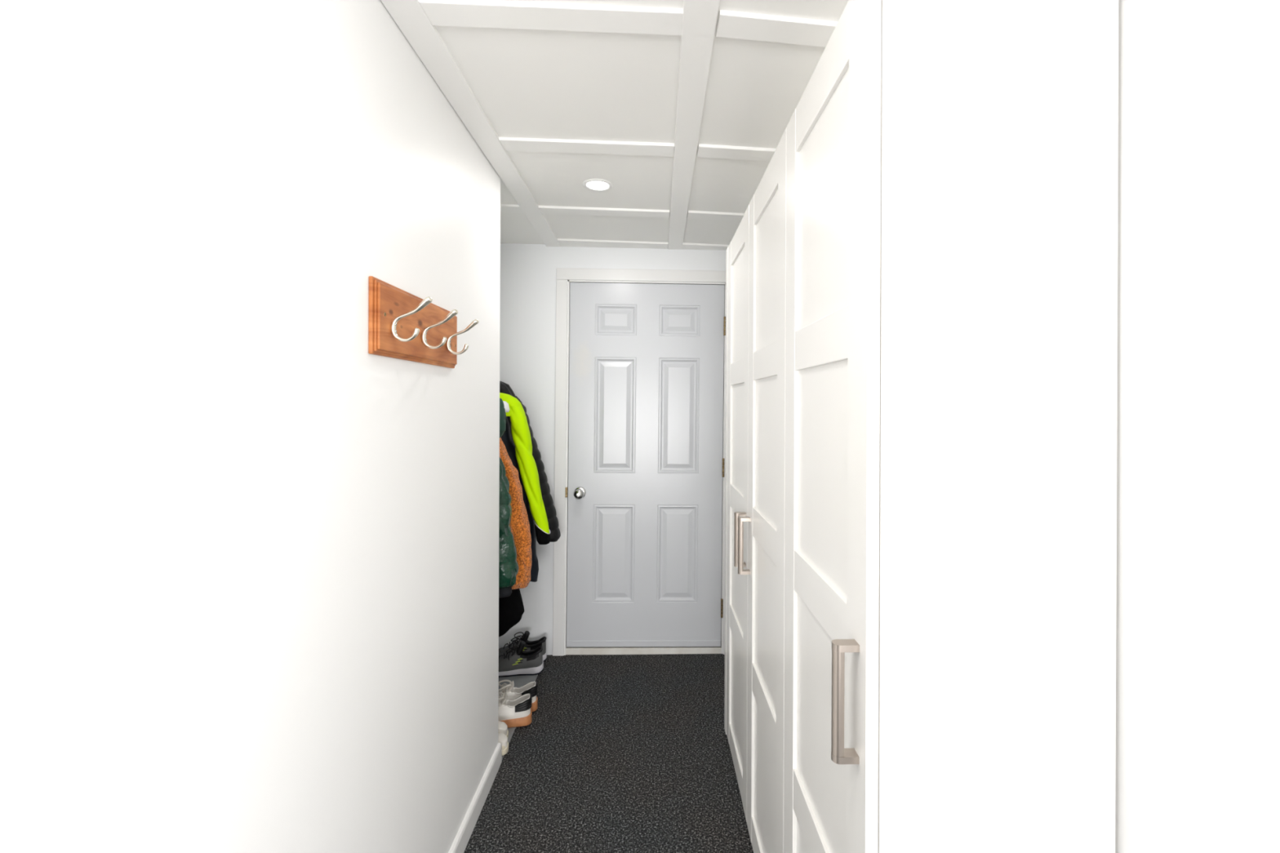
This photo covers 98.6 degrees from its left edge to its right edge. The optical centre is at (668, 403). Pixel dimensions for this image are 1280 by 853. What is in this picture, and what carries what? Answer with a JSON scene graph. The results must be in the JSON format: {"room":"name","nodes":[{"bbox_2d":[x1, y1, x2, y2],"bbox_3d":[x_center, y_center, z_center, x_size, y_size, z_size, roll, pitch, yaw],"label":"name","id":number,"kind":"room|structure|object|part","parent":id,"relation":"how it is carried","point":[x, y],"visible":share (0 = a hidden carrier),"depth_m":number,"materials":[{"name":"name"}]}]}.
{"room":"entry hallway","nodes":[
{"label":"entry hallway","id":0,"kind":"room"},
{"bbox_2d":[0,0,500,852],"bbox_3d":[-0.853,0.250,1.103,0.463,2.262,2.017,0,0,-2],"label":"wall","id":1,"kind":"structure","parent":0,"point":[249,551],"depth_m":0.77,"materials":[{"name":"white paint"}]},
{"bbox_2d":[368,275,479,368],"bbox_3d":[-0.574,-0.183,1.374,0.106,0.161,0.476,0,0,-2],"label":"coat rack","id":2,"kind":"object","parent":1,"relation":"attached to","point":[403,325],"visible":1,"depth_m":1.28,"materials":[{"name":"brown wood"}]},
{"bbox_2d":[380,0,560,247],"bbox_3d":[-0.588,-0.868,1.563,0.079,0.015,2.920,0,0,-2],"label":"trim","id":3,"kind":"structure","parent":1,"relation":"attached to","point":[409,15],"depth_m":1.55,"materials":[{"name":"white paint"}]},
{"bbox_2d":[448,742,502,852],"bbox_3d":[-0.620,1.344,1.111,0.013,0.076,2.018,0,0,-2],"label":"baseboard","id":4,"kind":"structure","parent":1,"relation":"attached to","point":[462,837],"depth_m":1.83,"materials":[{"name":"white paint"}]},
{"bbox_2d":[418,0,683,35],"bbox_3d":[-0.253,-0.864,1.230,0.572,0.018,0.079,0,0,-2],"label":"trim","id":5,"kind":"structure","parent":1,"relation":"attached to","point":[455,13],"depth_m":1.22,"materials":[{"name":"white paint"}]},
{"bbox_2d":[498,137,674,156],"bbox_3d":[-0.269,-0.864,1.852,0.577,0.018,0.076,0,0,-3],"label":"trim","id":6,"kind":"structure","parent":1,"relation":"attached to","point":[527,144],"depth_m":1.84,"materials":[{"name":"white paint"}]},
{"bbox_2d":[463,653,753,852],"bbox_3d":[-0.003,1.434,-0.105,5.200,0.100,6.590,0,0,-2],"label":"floor","id":7,"kind":"structure","parent":0,"point":[617,753],"depth_m":2.09,"materials":[{"name":"carpet"}]},
{"bbox_2d":[498,674,537,759],"bbox_3d":[-0.833,1.376,2.564,0.352,0.008,0.893,0,0,-2],"label":"mat","id":8,"kind":"object","parent":7,"relation":"on","point":[519,681],"visible":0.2,"depth_m":2.72,"materials":[{"name":"grey"}]},
{"bbox_2d":[497,733,508,755],"bbox_3d":[-0.753,1.333,2.159,0.241,0.074,0.079,0,0,-7],"label":"shoe","id":9,"kind":"object","parent":8,"relation":"on","point":[502,738],"visible":0.25,"depth_m":2.16,"materials":[{"name":"beige rubber"}]},
{"bbox_2d":[497,720,508,737],"bbox_3d":[-0.778,1.333,2.243,0.241,0.074,0.079,0,0,-5],"label":"shoe","id":10,"kind":"object","parent":8,"relation":"on","point":[502,726],"visible":0.23,"depth_m":2.24,"materials":[{"name":"beige rubber"}]},
{"bbox_2d":[497,691,532,727],"bbox_3d":[-0.731,1.307,2.349,0.286,0.126,0.097,0,0,-14],"label":"sneaker","id":11,"kind":"object","parent":8,"relation":"on","point":[517,712],"visible":0.62,"depth_m":2.34,"materials":[{"name":"rubber"}]},
{"bbox_2d":[498,679,537,711],"bbox_3d":[-0.731,1.307,2.454,0.286,0.126,0.097,0,0,-14],"label":"sneaker","id":12,"kind":"object","parent":8,"relation":"on","point":[513,693],"visible":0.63,"depth_m":2.45,"materials":[{"name":"rubber"}]},
{"bbox_2d":[498,640,543,677],"bbox_3d":[-0.792,1.294,2.808,0.300,0.156,0.106,0,0,-5],"label":"shoe","id":13,"kind":"object","parent":8,"relation":"on","point":[517,662],"visible":0.87,"depth_m":2.78,"materials":[{"name":"grey fabric"}]},
{"bbox_2d":[498,631,546,661],"bbox_3d":[-0.801,1.294,2.936,0.300,0.156,0.106,0,0,0],"label":"shoe","id":14,"kind":"object","parent":8,"relation":"on","point":[530,645],"visible":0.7,"depth_m":2.92,"materials":[{"name":"black fabric"}]},
{"bbox_2d":[724,247,728,734],"bbox_3d":[0.430,0.365,2.329,0.376,2.039,0.050,0,0,-2],"label":"filler panel","id":15,"kind":"object","parent":7,"relation":"on","point":[726,261],"visible":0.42,"depth_m":2.32,"materials":[{"name":"white wood"}]},
{"bbox_2d":[726,128,786,852],"bbox_3d":[0.427,0.365,1.803,0.413,2.039,0.994,0,0,-2],"label":"wardrobe","id":16,"kind":"object","parent":7,"relation":"on","point":[757,251],"visible":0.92,"depth_m":1.65,"materials":[{"name":"white wood"}]},
{"bbox_3d":[0.261,0.359,2.046,0.019,2.024,0.494,0,0,-2],"label":"door","id":17,"kind":"part","parent":16,"relation":"part of","materials":[{"name":"white wood"}]},
{"bbox_3d":[0.238,0.454,1.837,0.038,0.179,0.022,0,0,-2],"label":"handle","id":18,"kind":"part","parent":16,"relation":"part of","materials":[{"name":"silver metal"}]},
{"bbox_3d":[0.240,0.454,1.757,0.038,0.179,0.022,0,0,-2],"label":"handle","id":19,"kind":"part","parent":16,"relation":"part of","materials":[{"name":"silver metal"}]},
{"bbox_3d":[0.276,0.359,1.549,0.019,2.024,0.494,0,0,-2],"label":"door","id":20,"kind":"part","parent":16,"relation":"part of","materials":[{"name":"white wood"}]},
{"bbox_2d":[783,0,1118,852],"bbox_3d":[0.449,0.365,1.056,0.413,2.039,0.496,0,0,-2],"label":"wardrobe","id":21,"kind":"object","parent":7,"relation":"on","point":[952,166],"visible":1,"depth_m":0.81,"materials":[{"name":"white wood"}]},
{"bbox_3d":[0.291,0.359,1.051,0.019,2.024,0.494,0,0,-2],"label":"door","id":22,"kind":"part","parent":21,"relation":"part of","materials":[{"name":"white wood"}]},
{"bbox_3d":[0.268,0.454,0.839,0.038,0.179,0.022,0,0,-2],"label":"handle","id":23,"kind":"part","parent":21,"relation":"part of","materials":[{"name":"silver metal"}]},
{"bbox_2d":[498,243,726,654],"bbox_3d":[-0.209,0.252,3.095,1.870,2.262,0.120,0,0,-2],"label":"wall","id":24,"kind":"structure","parent":0,"point":[527,302],"depth_m":3.02,"materials":[{"name":"white paint"}]},
{"bbox_2d":[557,238,668,248],"bbox_3d":[-0.297,-0.864,2.975,0.588,0.018,0.115,0,0,-2],"label":"trim","id":25,"kind":"structure","parent":24,"relation":"attached to","point":[563,242],"depth_m":2.96,"materials":[{"name":"white paint"}]},
{"bbox_2d":[552,267,725,655],"bbox_3d":[-0.127,0.324,3.058,1.000,2.124,0.180,1,0,-2],"label":"door","id":26,"kind":"structure","parent":24,"relation":"in","point":[640,436],"depth_m":3.04,"materials":[{"name":"paint"}]},
{"bbox_3d":[-0.561,0.487,3.025,0.012,0.054,0.038,1,0,-2],"label":"strike plate","id":27,"kind":"part","parent":26,"relation":"part of","materials":[{"name":"gold metal"}]},
{"bbox_3d":[-0.487,0.490,2.993,0.065,0.065,0.072,1,0,-2],"label":"knob","id":28,"kind":"part","parent":26,"relation":"part of","materials":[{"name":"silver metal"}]},
{"bbox_2d":[668,0,719,249],"bbox_3d":[0.062,-0.859,1.583,0.076,0.016,2.921,0,0,-1],"label":"trim","id":29,"kind":"structure","parent":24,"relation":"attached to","point":[700,17],"depth_m":1.53,"materials":[{"name":"white paint"}]},
{"bbox_2d":[681,242,728,250],"bbox_3d":[0.299,-0.856,3.005,0.456,0.017,0.090,0,0,-2],"label":"trim","id":30,"kind":"structure","parent":24,"relation":"attached to","point":[685,246],"depth_m":2.99,"materials":[{"name":"white paint"}]},
{"bbox_2d":[435,0,848,247],"bbox_3d":[0.007,-0.925,-0.105,5.200,0.172,6.590,0,0,-2],"label":"ceiling","id":31,"kind":"structure","parent":0,"point":[528,83],"depth_m":1.60,"materials":[{"name":"white paint"}]},
{"bbox_2d":[500,204,523,213],"bbox_3d":[-0.827,-0.872,2.449,0.348,0.015,0.078,0,0,-3],"label":"trim","id":32,"kind":"structure","parent":31,"relation":"attached to","point":[506,208],"depth_m":2.45,"materials":[{"name":"white paint"}]},
{"bbox_2d":[582,178,613,191],"bbox_3d":[-0.281,-0.866,2.184,0.120,0.006,0.120,1,0,-2],"label":"recessed light","id":33,"kind":"object","parent":31,"relation":"in","point":[594,184],"visible":1,"depth_m":2.18,"materials":[{"name":"white plastic"}]},
{"bbox_2d":[586,181,608,189],"bbox_3d":[-0.281,-0.866,2.184,0.087,0.004,0.087,1,0,-2],"label":"diffuser","id":34,"kind":"object","parent":33,"relation":"attached to","point":[590,184],"depth_m":2.18,"materials":[{"name":"white plastic"}]},
{"bbox_2d":[537,205,669,217],"bbox_3d":[-0.286,-0.864,2.481,0.582,0.018,0.078,0,0,-3],"label":"trim","id":35,"kind":"structure","parent":31,"relation":"attached to","point":[544,209],"depth_m":2.46,"materials":[{"name":"white paint"}]},
{"bbox_2d":[687,210,744,221],"bbox_3d":[0.314,-0.856,2.523,0.464,0.017,0.078,0,0,-6],"label":"trim","id":36,"kind":"structure","parent":31,"relation":"attached to","point":[691,214],"depth_m":2.50,"materials":[{"name":"white paint"}]},
{"bbox_2d":[697,143,776,161],"bbox_3d":[0.330,-0.856,1.890,0.469,0.017,0.076,0,0,-6],"label":"trim","id":37,"kind":"structure","parent":31,"relation":"attached to","point":[713,151],"depth_m":1.87,"materials":[{"name":"white paint"}]},
{"bbox_2d":[1115,0,1279,852],"bbox_3d":[0.705,0.262,1.602,0.120,2.250,2.920,0,0,-2],"label":"wall","id":38,"kind":"structure","parent":0,"point":[1197,592],"depth_m":0.70,"materials":[{"name":"white paint"}]},
{"bbox_2d":[715,10,837,47],"bbox_3d":[0.345,-0.856,1.272,0.477,0.017,0.074,0,0,-7],"label":"trim","id":39,"kind":"structure","parent":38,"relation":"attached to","point":[731,24],"depth_m":1.25,"materials":[{"name":"white paint"}]},
{"bbox_3d":[-1.068,0.249,2.558,0.120,2.262,0.903,0,0,-2],"label":"wall","id":40,"kind":"structure","parent":0,"visible":0},
{"bbox_3d":[-0.988,-0.065,2.562,0.037,0.090,0.780,0,0,-2],"label":"rail","id":41,"kind":"object","parent":40,"relation":"attached to","visible":0},
{"bbox_2d":[498,398,519,597],"bbox_3d":[-0.794,0.380,2.260,0.353,0.834,0.175,0,0,-2],"label":"puffer jacket","id":42,"kind":"object","parent":41,"relation":"hanging from","point":[508,567],"visible":0.21,"depth_m":2.23,"materials":[{"name":"green fabric"}]},
{"bbox_2d":[499,398,509,438],"bbox_3d":[-0.815,0.067,2.262,0.299,0.209,0.129,0,0,-2],"label":"hood","id":43,"kind":"object","parent":42,"relation":"attached to","point":[504,406],"depth_m":2.25,"materials":[{"name":"green fabric"}]},
{"bbox_2d":[498,588,524,636],"bbox_3d":[-0.824,0.514,2.530,0.322,1.145,0.117,0,0,-2],"label":"bag","id":44,"kind":"object","parent":41,"relation":"hanging from","point":[511,608],"visible":0.22,"depth_m":2.49,"materials":[{"name":"black fabric"}]},
{"bbox_2d":[499,437,532,589],"bbox_3d":[-0.788,0.385,2.423,0.369,0.860,0.157,0,0,-2],"label":"jacket","id":45,"kind":"object","parent":41,"relation":"hanging from","point":[520,525],"visible":0.21,"depth_m":2.40,"materials":[{"name":"orange fabric"}]},
{"bbox_2d":[499,391,551,582],"bbox_3d":[-0.770,0.362,2.643,0.422,0.975,0.186,0,0,-2],"label":"jacket","id":46,"kind":"object","parent":41,"relation":"hanging from","point":[520,452],"visible":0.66,"depth_m":2.57,"materials":[{"name":"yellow fabric"}]},
{"bbox_2d":[499,381,560,542],"bbox_3d":[-0.774,0.291,2.853,0.423,0.848,0.193,0,0,-2],"label":"puffer jacket","id":47,"kind":"object","parent":41,"relation":"hanging from","point":[550,510],"visible":0.25,"depth_m":2.82,"materials":[{"name":"black fabric"}]},
{"bbox_2d":[499,381,518,399],"bbox_3d":[-0.877,-0.053,2.825,0.213,0.160,0.145,0,0,-2],"label":"hood","id":48,"kind":"object","parent":47,"relation":"attached to","point":[504,388],"depth_m":2.78,"materials":[{"name":"black"}]}
]}

